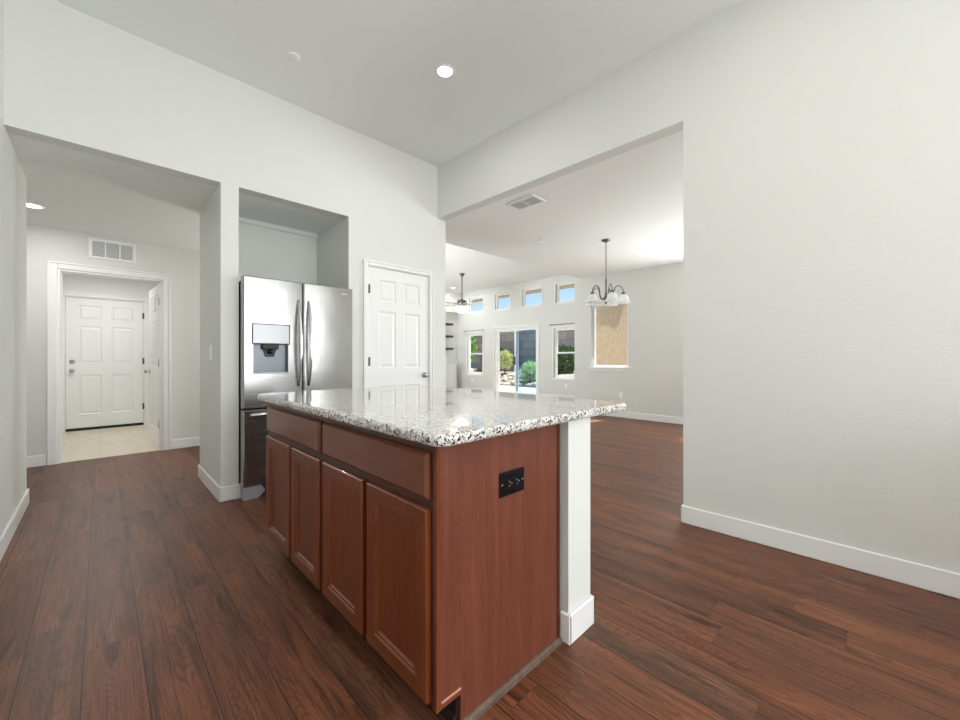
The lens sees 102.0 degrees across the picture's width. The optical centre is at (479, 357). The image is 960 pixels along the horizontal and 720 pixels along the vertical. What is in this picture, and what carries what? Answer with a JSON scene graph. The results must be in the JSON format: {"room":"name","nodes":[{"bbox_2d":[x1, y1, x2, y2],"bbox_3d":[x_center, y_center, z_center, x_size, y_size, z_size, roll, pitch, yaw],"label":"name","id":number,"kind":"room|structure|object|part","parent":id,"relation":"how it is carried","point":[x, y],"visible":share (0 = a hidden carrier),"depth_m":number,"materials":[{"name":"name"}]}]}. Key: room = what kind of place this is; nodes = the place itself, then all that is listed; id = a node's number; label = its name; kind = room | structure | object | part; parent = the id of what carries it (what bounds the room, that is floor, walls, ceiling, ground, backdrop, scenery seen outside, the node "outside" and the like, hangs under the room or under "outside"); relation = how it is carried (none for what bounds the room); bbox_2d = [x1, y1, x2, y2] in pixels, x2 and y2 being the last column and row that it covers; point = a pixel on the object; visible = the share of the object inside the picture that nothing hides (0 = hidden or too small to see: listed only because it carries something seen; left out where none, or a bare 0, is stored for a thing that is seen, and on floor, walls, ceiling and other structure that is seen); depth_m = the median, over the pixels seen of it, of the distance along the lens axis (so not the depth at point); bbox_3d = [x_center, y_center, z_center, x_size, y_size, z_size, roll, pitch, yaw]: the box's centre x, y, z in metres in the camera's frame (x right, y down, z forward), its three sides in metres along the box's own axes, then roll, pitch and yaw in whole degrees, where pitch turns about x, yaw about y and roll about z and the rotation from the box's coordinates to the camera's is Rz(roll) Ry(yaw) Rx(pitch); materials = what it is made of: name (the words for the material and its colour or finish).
{"room":"kitchen","nodes":[
{"label":"kitchen","id":0,"kind":"room"},
{"bbox_2d":[0,0,26,535],"bbox_3d":[-0.139,-0.600,-0.523,0.120,3.440,9.685,0,0,-44],"label":"wall","id":1,"kind":"structure","parent":0,"point":[13,181],"depth_m":2.50,"materials":[{"name":"white paint"}]},
{"bbox_2d":[0,488,28,561],"bbox_3d":[-0.181,1.062,-0.471,0.133,0.116,9.578,0,0,-44],"label":"baseboard","id":2,"kind":"structure","parent":1,"relation":"attached to","point":[7,534],"depth_m":2.45,"materials":[{"name":"white wood"}]},
{"bbox_2d":[62,273,158,297],"bbox_3d":[-5.186,-0.164,5.314,3.200,2.568,2.490,0,0,-44],"label":"wall","id":3,"kind":"structure","parent":0,"point":[70,282],"depth_m":6.16,"materials":[{"name":"white paint"}]},
{"bbox_2d":[62,291,148,431],"bbox_3d":[-5.947,0.055,6.194,1.060,2.130,0.168,0,0,-44],"label":"door","id":4,"kind":"structure","parent":3,"relation":"in","point":[105,337],"depth_m":6.16,"materials":[{"name":"painted wood"},{"name":"metal"}]},
{"bbox_2d":[27,224,199,464],"bbox_3d":[-4.160,-0.164,4.492,5.520,2.568,0.120,0,0,-44],"label":"wall","id":5,"kind":"structure","parent":0,"point":[44,243],"depth_m":4.57,"materials":[{"name":"white paint"}]},
{"bbox_2d":[47,260,170,465],"bbox_3d":[-4.476,0.051,4.744,1.014,2.137,0.969,0,0,-44],"label":"door","id":6,"kind":"structure","parent":5,"relation":"in","point":[159,371],"depth_m":4.50,"materials":[{"name":"white wood"}]},
{"bbox_3d":[-4.235,0.096,5.083,0.820,2.025,0.035,0,0,43],"label":"panel","id":7,"kind":"part","parent":6,"relation":"part of","materials":[{"name":"white wood"}]},
{"bbox_2d":[88,237,135,263],"bbox_3d":[-4.156,-1.214,4.403,0.395,0.224,0.012,0,0,-44],"label":"air vent","id":8,"kind":"object","parent":5,"relation":"in","point":[103,249],"visible":1,"depth_m":4.39,"materials":[{"name":"white metal"}]},
{"bbox_2d":[27,437,199,467],"bbox_3d":[-4.113,1.062,4.444,5.280,0.116,0.013,0,0,-44],"label":"baseboard","id":9,"kind":"structure","parent":5,"relation":"attached to","point":[39,460],"depth_m":4.78,"materials":[{"name":"white wood"}]},
{"bbox_2d":[8,133,342,250],"bbox_3d":[-3.333,-1.408,3.645,5.520,0.080,2.487,0,0,-44],"label":"ceiling","id":10,"kind":"structure","parent":0,"point":[79,191],"depth_m":3.42,"materials":[{"name":"white paint"}]},
{"bbox_2d":[27,202,45,208],"bbox_3d":[-4.016,-1.365,3.486,0.170,0.007,0.170,0,0,-44],"label":"recessed light","id":11,"kind":"object","parent":10,"relation":"in","point":[30,205],"visible":0.72,"depth_m":3.50,"materials":[{"name":"white"}]},
{"bbox_2d":[4,0,445,486],"bbox_3d":[-1.931,-0.600,3.736,3.385,3.440,0.895,0,0,-44],"label":"wall","id":12,"kind":"structure","parent":0,"point":[74,79],"depth_m":3.09,"materials":[{"name":"white paint"}]},
{"bbox_2d":[209,345,211,359],"bbox_3d":[-2.280,-0.045,3.289,0.010,0.125,0.072,0,0,-44],"label":"light switch","id":13,"kind":"object","parent":12,"relation":"attached to","point":[210,346],"visible":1,"depth_m":3.28,"materials":[{"name":"white plastic"}]},
{"bbox_2d":[198,464,240,501],"bbox_3d":[-2.286,1.062,3.389,0.148,0.116,0.921,0,0,-44],"label":"baseboard","id":14,"kind":"object","parent":12,"relation":"attached to","point":[231,492],"visible":1,"depth_m":3.09,"materials":[{"name":"white wood"}]},
{"bbox_2d":[363,259,433,387],"bbox_3d":[-0.876,0.069,4.187,0.865,2.102,0.174,0,0,-44],"label":"door","id":15,"kind":"structure","parent":12,"relation":"in","point":[398,306],"depth_m":4.15,"materials":[{"name":"white wood"}]},
{"bbox_2d":[54,0,741,166],"bbox_3d":[1.419,-2.280,0.389,3.625,0.120,8.815,0,0,-44],"label":"ceiling","id":16,"kind":"structure","parent":0,"point":[366,67],"depth_m":2.79,"materials":[{"name":"white paint"}]},
{"bbox_2d":[287,51,299,60],"bbox_3d":[-1.371,-2.215,2.860,0.090,0.010,0.090,0,0,-44],"label":"sprinkler cover","id":17,"kind":"object","parent":16,"relation":"attached to","point":[291,55],"visible":1,"depth_m":2.85,"materials":[{"name":"white plastic"}]},
{"bbox_2d":[435,64,454,77],"bbox_3d":[-0.271,-2.216,3.009,0.150,0.007,0.150,0,0,-44],"label":"recessed light","id":18,"kind":"object","parent":16,"relation":"in","point":[442,70],"visible":1,"depth_m":3.00,"materials":[{"name":"white"}]},
{"bbox_2d":[446,291,461,387],"bbox_3d":[-2.931,-0.620,11.559,6.350,3.480,0.380,0,0,-44],"label":"wall","id":19,"kind":"structure","parent":0,"point":[451,313],"depth_m":13.46,"materials":[{"name":"white paint"}]},
{"bbox_2d":[0,415,959,719],"bbox_3d":[0.490,1.157,4.188,11.750,0.086,15.710,0,0,-44],"label":"floor","id":20,"kind":"structure","parent":0,"point":[128,591],"depth_m":1.65,"materials":[{"name":"brown wood"}]},
{"bbox_2d":[239,275,351,500],"bbox_3d":[-1.779,0.233,3.612,0.905,1.775,0.905,0,0,-44],"label":"refrigerator","id":21,"kind":"object","parent":20,"relation":"on","point":[294,336],"visible":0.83,"depth_m":3.22,"materials":[{"name":"grey metal"}]},
{"bbox_3d":[-1.546,0.710,3.373,0.905,0.596,0.083,0,0,-44],"label":"freezer drawer","id":22,"kind":"part","parent":21,"relation":"part of","materials":[{"name":"silver metal"}]},
{"bbox_3d":[-1.501,0.452,3.327,0.813,0.040,0.081,0,0,-44],"label":"handle","id":23,"kind":"part","parent":21,"relation":"part of","materials":[{"name":"silver metal"}]},
{"bbox_3d":[-1.709,-0.125,3.214,0.449,1.046,0.083,0,0,-44],"label":"door","id":24,"kind":"part","parent":21,"relation":"part of","materials":[{"name":"silver metal"}]},
{"bbox_3d":[-1.527,-0.128,3.293,0.032,0.738,0.097,0,0,-44],"label":"handle","id":25,"kind":"part","parent":21,"relation":"part of","materials":[{"name":"silver metal"}]},
{"bbox_3d":[-1.466,-0.128,3.353,0.032,0.738,0.097,0,0,-44],"label":"handle","id":26,"kind":"part","parent":21,"relation":"part of","materials":[{"name":"silver metal"}]},
{"bbox_3d":[-1.382,-0.125,3.533,0.448,1.046,0.083,0,0,-44],"label":"door","id":27,"kind":"part","parent":21,"relation":"part of","materials":[{"name":"silver metal"}]},
{"bbox_2d":[266,403,324,590],"bbox_3d":[-0.735,0.682,2.164,0.624,0.876,0.780,0,0,-44],"label":"base cabinet","id":28,"kind":"object","parent":20,"relation":"on","point":[295,457],"visible":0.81,"depth_m":1.88,"materials":[{"name":"brown wood"}]},
{"bbox_3d":[-1.078,0.723,2.083,0.020,0.563,0.377,0,0,-44],"label":"door","id":29,"kind":"part","parent":28,"relation":"part of","materials":[{"name":"brown wood"}]},
{"bbox_3d":[-0.948,0.344,1.949,0.020,0.137,0.737,0,0,-44],"label":"drawer","id":30,"kind":"part","parent":28,"relation":"part of","materials":[{"name":"brown wood"}]},
{"bbox_3d":[-0.809,0.723,1.806,0.020,0.563,0.345,0,0,-44],"label":"door","id":31,"kind":"part","parent":28,"relation":"part of","materials":[{"name":"brown wood"}]},
{"bbox_2d":[257,385,625,446],"bbox_3d":[-0.304,0.226,2.043,1.131,0.036,1.720,0,0,-44],"label":"countertop","id":32,"kind":"structure","parent":28,"relation":"on","point":[435,416],"depth_m":1.57,"materials":[{"name":"stone"}]},
{"bbox_2d":[322,418,562,719],"bbox_3d":[-0.180,0.682,1.599,0.630,0.876,0.804,0,0,-44],"label":"base cabinet","id":33,"kind":"object","parent":20,"relation":"on","point":[454,583],"visible":0.93,"depth_m":1.28,"materials":[{"name":"brown wood"}]},
{"bbox_3d":[-0.542,0.723,1.533,0.020,0.563,0.352,0,0,-44],"label":"door","id":34,"kind":"part","parent":33,"relation":"part of","materials":[{"name":"brown wood"}]},
{"bbox_3d":[-0.408,0.344,1.395,0.020,0.137,0.743,0,0,-44],"label":"drawer","id":35,"kind":"part","parent":33,"relation":"part of","materials":[{"name":"brown wood"}]},
{"bbox_3d":[-0.395,0.632,1.412,0.021,0.776,0.772,0,0,-44],"label":"frame","id":36,"kind":"part","parent":33,"relation":"part of","materials":[{"name":"brown wood"}]},
{"bbox_3d":[-0.273,0.723,1.257,0.020,0.563,0.356,0,0,-44],"label":"door","id":37,"kind":"part","parent":33,"relation":"part of","materials":[{"name":"brown wood"}]},
{"bbox_3d":[-0.347,1.105,1.458,0.010,0.030,0.772,0,0,-44],"label":"shoe moulding","id":38,"kind":"part","parent":33,"relation":"part of","materials":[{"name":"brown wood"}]},
{"bbox_3d":[0.087,0.682,1.332,0.608,0.876,0.014,0,0,-44],"label":"panel","id":39,"kind":"part","parent":33,"relation":"part of","materials":[{"name":"brown wood"}]},
{"bbox_2d":[499,466,523,497],"bbox_3d":[0.111,0.426,1.339,0.127,0.083,0.009,0,0,-44],"label":"outlet","id":40,"kind":"object","parent":33,"relation":"attached to","point":[512,481],"visible":1,"depth_m":1.33,"materials":[{"name":"black plastic"}]},
{"bbox_2d":[505,475,520,488],"bbox_3d":[0.113,0.426,1.337,0.081,0.032,0.003,0,0,-44],"label":"receptacle","id":41,"kind":"object","parent":40,"relation":"attached to","point":[511,481],"depth_m":1.34,"materials":[{"name":"black plastic"}]},
{"bbox_3d":[0.131,1.110,1.353,0.528,0.020,0.016,0,0,-44],"label":"shoe moulding","id":42,"kind":"part","parent":33,"relation":"part of","materials":[{"name":"brown wood"}]},
{"bbox_2d":[446,363,456,387],"bbox_3d":[-1.180,0.642,13.064,0.800,0.955,0.368,0,0,-44],"label":"media cabinet","id":43,"kind":"object","parent":20,"relation":"on","point":[450,367],"visible":0.48,"depth_m":13.04,"materials":[{"name":"white"}]},
{"bbox_2d":[446,243,564,292],"bbox_3d":[-0.843,-2.320,9.419,6.350,0.120,6.360,0,0,-44],"label":"ceiling","id":44,"kind":"structure","parent":0,"point":[481,270],"depth_m":10.16,"materials":[{"name":"white paint"}]},
{"bbox_2d":[446,273,486,313],"bbox_3d":[-0.523,-1.710,10.372,1.274,1.100,1.321,0,0,-44],"label":"ceiling fan","id":45,"kind":"object","parent":44,"relation":"hanging from","point":[461,308],"visible":0.95,"depth_m":10.31,"materials":[{"name":"grey metal"}]},
{"bbox_3d":[-0.481,-1.280,10.404,0.390,0.184,0.390,0,0,-44],"label":"lamp shade","id":46,"kind":"part","parent":45,"relation":"part of","materials":[{"name":"white glass"}]},
{"bbox_2d":[446,240,584,278],"bbox_3d":[1.349,-1.990,7.173,6.350,0.740,0.123,0,0,-44],"label":"ceiling beam","id":47,"kind":"structure","parent":44,"relation":"attached to","point":[447,241],"depth_m":6.30,"materials":[{"name":"white paint"}]},
{"bbox_2d":[457,275,574,395],"bbox_3d":[1.299,-0.620,11.663,0.150,3.480,6.140,0,0,-44],"label":"wall","id":48,"kind":"structure","parent":0,"point":[549,313],"depth_m":11.73,"materials":[{"name":"white paint"}]},
{"bbox_2d":[466,332,483,375],"bbox_3d":[-0.139,-0.140,13.110,0.146,1.460,0.850,0,0,-44],"label":"window","id":49,"kind":"structure","parent":48,"relation":"in","point":[470,334],"depth_m":13.23,"materials":[{"name":"white plastic"}]},
{"bbox_3d":[-0.130,0.170,13.119,0.030,0.670,0.680,0,0,-44],"label":"sash","id":50,"kind":"part","parent":49,"relation":"part of","materials":[{"name":"white plastic"}]},
{"bbox_2d":[468,295,483,313],"bbox_3d":[-0.101,-1.780,13.064,0.136,0.570,0.750,0,0,-44],"label":"window","id":51,"kind":"structure","parent":48,"relation":"in","point":[479,297],"depth_m":13.09,"materials":[{"name":"white plastic"}]},
{"bbox_3d":[-0.075,-1.780,13.089,0.065,0.500,0.680,0,0,-44],"label":"frame","id":52,"kind":"part","parent":51,"relation":"part of","materials":[{"name":"white plastic"}]},
{"bbox_2d":[494,290,510,311],"bbox_3d":[0.741,-1.775,12.201,0.136,0.600,0.720,0,0,-44],"label":"window","id":53,"kind":"structure","parent":48,"relation":"in","point":[509,291],"depth_m":12.27,"materials":[{"name":"white plastic"}]},
{"bbox_3d":[0.766,-1.775,12.226,0.065,0.530,0.650,0,0,-44],"label":"frame","id":54,"kind":"part","parent":53,"relation":"part of","materials":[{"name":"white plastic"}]},
{"bbox_2d":[493,324,538,394],"bbox_3d":[1.110,0.068,11.838,0.156,2.105,1.815,0,0,-44],"label":"door","id":55,"kind":"structure","parent":48,"relation":"in","point":[496,332],"depth_m":11.85,"materials":[{"name":"white plastic"}]},
{"bbox_3d":[0.868,0.092,12.144,0.035,1.955,0.850,0,0,-44],"label":"fixed panel","id":56,"kind":"part","parent":55,"relation":"part of","materials":[{"name":"clear glass"}]},
{"bbox_3d":[1.368,0.092,11.567,0.035,1.955,0.875,0,0,-44],"label":"sliding panel","id":57,"kind":"part","parent":55,"relation":"part of","materials":[{"name":"glass"}]},
{"bbox_2d":[457,387,574,397],"bbox_3d":[1.282,1.062,11.563,0.013,0.116,5.960,0,0,-44],"label":"baseboard","id":58,"kind":"structure","parent":48,"relation":"attached to","point":[544,394],"depth_m":11.04,"materials":[{"name":"white wood"}]},
{"bbox_2d":[472,283,574,302],"bbox_3d":[1.353,-2.150,12.323,0.850,0.140,7.250,0,0,-44],"label":"roof eave","id":59,"kind":"object","parent":48,"relation":"attached to","point":[567,285],"visible":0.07,"depth_m":12.17,"materials":[{"name":"brown paint"}]},
{"bbox_2d":[521,285,542,308],"bbox_3d":[1.544,-1.780,11.378,0.136,0.610,0.800,0,0,-44],"label":"window","id":60,"kind":"structure","parent":48,"relation":"in","point":[525,289],"depth_m":11.46,"materials":[{"name":"white plastic"}]},
{"bbox_2d":[552,325,574,379],"bbox_3d":[2.354,-0.140,10.555,0.146,1.470,0.870,0,0,-44],"label":"window","id":61,"kind":"structure","parent":48,"relation":"in","point":[568,327],"depth_m":10.76,"materials":[{"name":"white plastic"}]},
{"bbox_3d":[2.364,0.172,10.564,0.030,0.675,0.700,0,0,-44],"label":"sash","id":62,"kind":"part","parent":61,"relation":"part of","materials":[{"name":"white plastic"}]},
{"bbox_3d":[2.389,-0.455,10.589,0.030,0.670,0.700,0,0,-44],"label":"sash","id":63,"kind":"part","parent":61,"relation":"part of","materials":[{"name":"white plastic"}]},
{"bbox_2d":[554,279,574,304],"bbox_3d":[2.372,-1.780,10.530,0.136,0.610,0.770,0,0,-44],"label":"window","id":64,"kind":"structure","parent":48,"relation":"in","point":[573,280],"depth_m":10.68,"materials":[{"name":"white plastic"}]},
{"bbox_2d":[446,130,682,277],"bbox_3d":[2.528,-1.680,4.598,4.320,0.119,5.450,0,0,-44],"label":"ceiling","id":65,"kind":"structure","parent":0,"point":[633,199],"depth_m":4.59,"materials":[{"name":"white paint"}]},
{"bbox_2d":[506,194,545,210],"bbox_3d":[0.479,-1.614,4.048,0.220,0.013,0.355,0,0,-44],"label":"ceiling vent","id":66,"kind":"object","parent":65,"relation":"in","point":[531,200],"visible":1,"depth_m":4.03,"materials":[{"name":"white metal"}]},
{"bbox_2d":[584,239,630,305],"bbox_3d":[1.725,-1.177,5.356,0.638,0.885,0.631,0,0,-44],"label":"chandelier","id":67,"kind":"object","parent":65,"relation":"hanging from","point":[611,299],"visible":1,"depth_m":5.27,"materials":[{"name":"grey metal"}]},
{"bbox_3d":[1.519,-0.806,5.263,0.200,0.113,0.200,0,0,-22],"label":"lamp shade","id":68,"kind":"part","parent":67,"relation":"part of","materials":[{"name":"white glass"}]},
{"bbox_3d":[1.591,-0.806,5.517,0.200,0.113,0.200,0,0,-22],"label":"lamp shade","id":69,"kind":"part","parent":67,"relation":"part of","materials":[{"name":"white glass"}]},
{"bbox_3d":[1.730,-0.912,5.340,0.072,0.355,0.072,0,0,-44],"label":"stem","id":70,"kind":"part","parent":67,"relation":"part of","materials":[{"name":"grey metal"}]},
{"bbox_3d":[1.730,-1.327,5.340,0.016,0.526,0.016,0,0,1],"label":"chain","id":71,"kind":"part","parent":67,"relation":"part of","materials":[{"name":"grey metal"}]},
{"bbox_3d":[1.855,-0.806,5.528,0.200,0.113,0.200,0,0,23],"label":"lamp shade","id":72,"kind":"part","parent":67,"relation":"part of","materials":[{"name":"white glass"}]},
{"bbox_3d":[1.739,-0.806,5.116,0.200,0.113,0.200,0,0,-22],"label":"lamp shade","id":73,"kind":"part","parent":67,"relation":"part of","materials":[{"name":"white glass"}]},
{"bbox_3d":[1.946,-0.806,5.280,0.200,0.113,0.200,0,0,-22],"label":"lamp shade","id":74,"kind":"part","parent":67,"relation":"part of","materials":[{"name":"white glass"}]},
{"bbox_2d":[560,418,589,613],"bbox_3d":[-0.160,0.682,2.164,0.166,0.876,1.620,0,0,-44],"label":"wall","id":75,"kind":"structure","parent":0,"point":[574,435],"depth_m":1.56,"materials":[{"name":"white paint"}]},
{"bbox_2d":[560,594,593,644],"bbox_3d":[-0.158,1.062,2.166,0.191,0.116,1.646,0,0,-44],"label":"baseboard","id":76,"kind":"structure","parent":75,"relation":"attached to","point":[573,625],"depth_m":1.55,"materials":[{"name":"white"}]},
{"bbox_2d":[575,262,682,417],"bbox_3d":[3.967,-0.620,6.107,0.150,3.480,5.600,0,0,-44],"label":"wall","id":77,"kind":"structure","parent":0,"point":[653,384],"depth_m":7.04,"materials":[{"name":"white paint"}]},
{"bbox_2d":[588,303,630,371],"bbox_3d":[2.520,-0.412,7.552,0.165,1.335,0.870,0,0,-44],"label":"window","id":78,"kind":"structure","parent":77,"relation":"in","point":[622,368],"depth_m":7.66,"materials":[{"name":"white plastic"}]},
{"bbox_3d":[2.494,0.215,7.527,0.095,0.079,0.870,0,0,-44],"label":"sill","id":79,"kind":"part","parent":78,"relation":"part of","materials":[{"name":"white wood"}]},
{"bbox_2d":[604,411,682,423],"bbox_3d":[3.857,1.062,6.104,0.013,0.116,5.450,0,0,-44],"label":"baseboard","id":80,"kind":"structure","parent":77,"relation":"attached to","point":[650,417],"depth_m":6.96,"materials":[{"name":"white wood"}]},
{"bbox_2d":[438,0,959,573],"bbox_3d":[2.641,-0.600,1.497,8.700,3.440,0.120,0,0,45],"label":"wall","id":81,"kind":"structure","parent":0,"point":[821,138],"depth_m":2.19,"materials":[{"name":"white paint"}]},
{"bbox_2d":[681,504,959,598],"bbox_3d":[3.501,1.062,0.637,5.868,0.116,0.133,0,0,45],"label":"baseboard","id":82,"kind":"structure","parent":81,"relation":"attached to","point":[937,580],"depth_m":2.11,"materials":[{"name":"white wood"}]},
{"label":"outside","id":83,"kind":"structure","parent":0,"visible":0},
{"bbox_3d":[3.464,1.230,18.750,12.850,0.100,30.000,0,0,-44],"label":"ground","id":84,"kind":"structure","parent":83,"visible":0},
{"bbox_2d":[471,336,477,362],"bbox_3d":[-0.675,-0.101,19.162,1.246,2.571,1.168,0,0,-44],"label":"bush","id":85,"kind":"object","parent":84,"relation":"on","point":[474,348],"visible":0.12,"depth_m":19.01,"materials":[{"name":"green plant"}]},
{"bbox_2d":[500,349,513,373],"bbox_3d":[1.204,0.369,18.812,0.894,1.632,0.886,0,0,-44],"label":"bush","id":86,"kind":"object","parent":84,"relation":"on","point":[504,364],"visible":0.91,"depth_m":18.66,"materials":[{"name":"green plant"}]},
{"bbox_2d":[471,330,574,367],"bbox_3d":[3.160,-0.355,19.850,0.250,3.150,28.000,0,0,-44],"label":"wall","id":87,"kind":"structure","parent":84,"relation":"on","point":[527,338],"depth_m":20.56,"materials":[{"name":"concrete"}]},
{"bbox_2d":[520,359,535,381],"bbox_3d":[2.122,0.610,16.457,0.977,1.150,0.969,0,0,-9],"label":"bush","id":88,"kind":"object","parent":84,"relation":"on","point":[530,366],"visible":0.88,"depth_m":16.28,"materials":[{"name":"green plant"}]},
{"bbox_2d":[558,344,574,372],"bbox_3d":[3.749,0.264,17.474,1.831,1.843,1.810,0,0,-44],"label":"bush","id":89,"kind":"object","parent":84,"relation":"on","point":[569,365],"visible":0.38,"depth_m":16.96,"materials":[{"name":"green plant"}]},
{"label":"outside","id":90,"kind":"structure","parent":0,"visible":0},
{"bbox_2d":[471,367,572,387],"bbox_3d":[0.591,0.895,19.440,4.000,0.650,21.000,0,0,-44],"label":"bank","id":91,"kind":"object","parent":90,"point":[479,370],"depth_m":17.00,"materials":[{"name":"brown soil"}]},
{"bbox_2d":[471,367,574,387],"bbox_3d":[1.936,0.834,17.985,3.788,0.824,8.260,0,0,-44],"label":"rocks","id":92,"kind":"object","parent":91,"relation":"on","point":[509,376],"visible":0.09,"depth_m":17.22,"materials":[{"name":"grey stone"}]},
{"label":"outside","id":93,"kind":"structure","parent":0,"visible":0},
{"bbox_2d":[500,385,535,392],"bbox_3d":[0.933,1.185,14.185,2.850,0.070,13.000,0,0,-44],"label":"patio","id":94,"kind":"structure","parent":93,"point":[511,388],"depth_m":14.67,"materials":[{"name":"beige concrete"}]},
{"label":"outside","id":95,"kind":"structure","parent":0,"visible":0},
{"bbox_2d":[596,304,626,364],"bbox_3d":[2.900,-0.695,8.762,2.010,3.730,0.032,0,0,-44],"label":"wall","id":96,"kind":"structure","parent":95,"point":[611,321],"depth_m":8.82,"materials":[{"name":"beige paint"}]}
]}

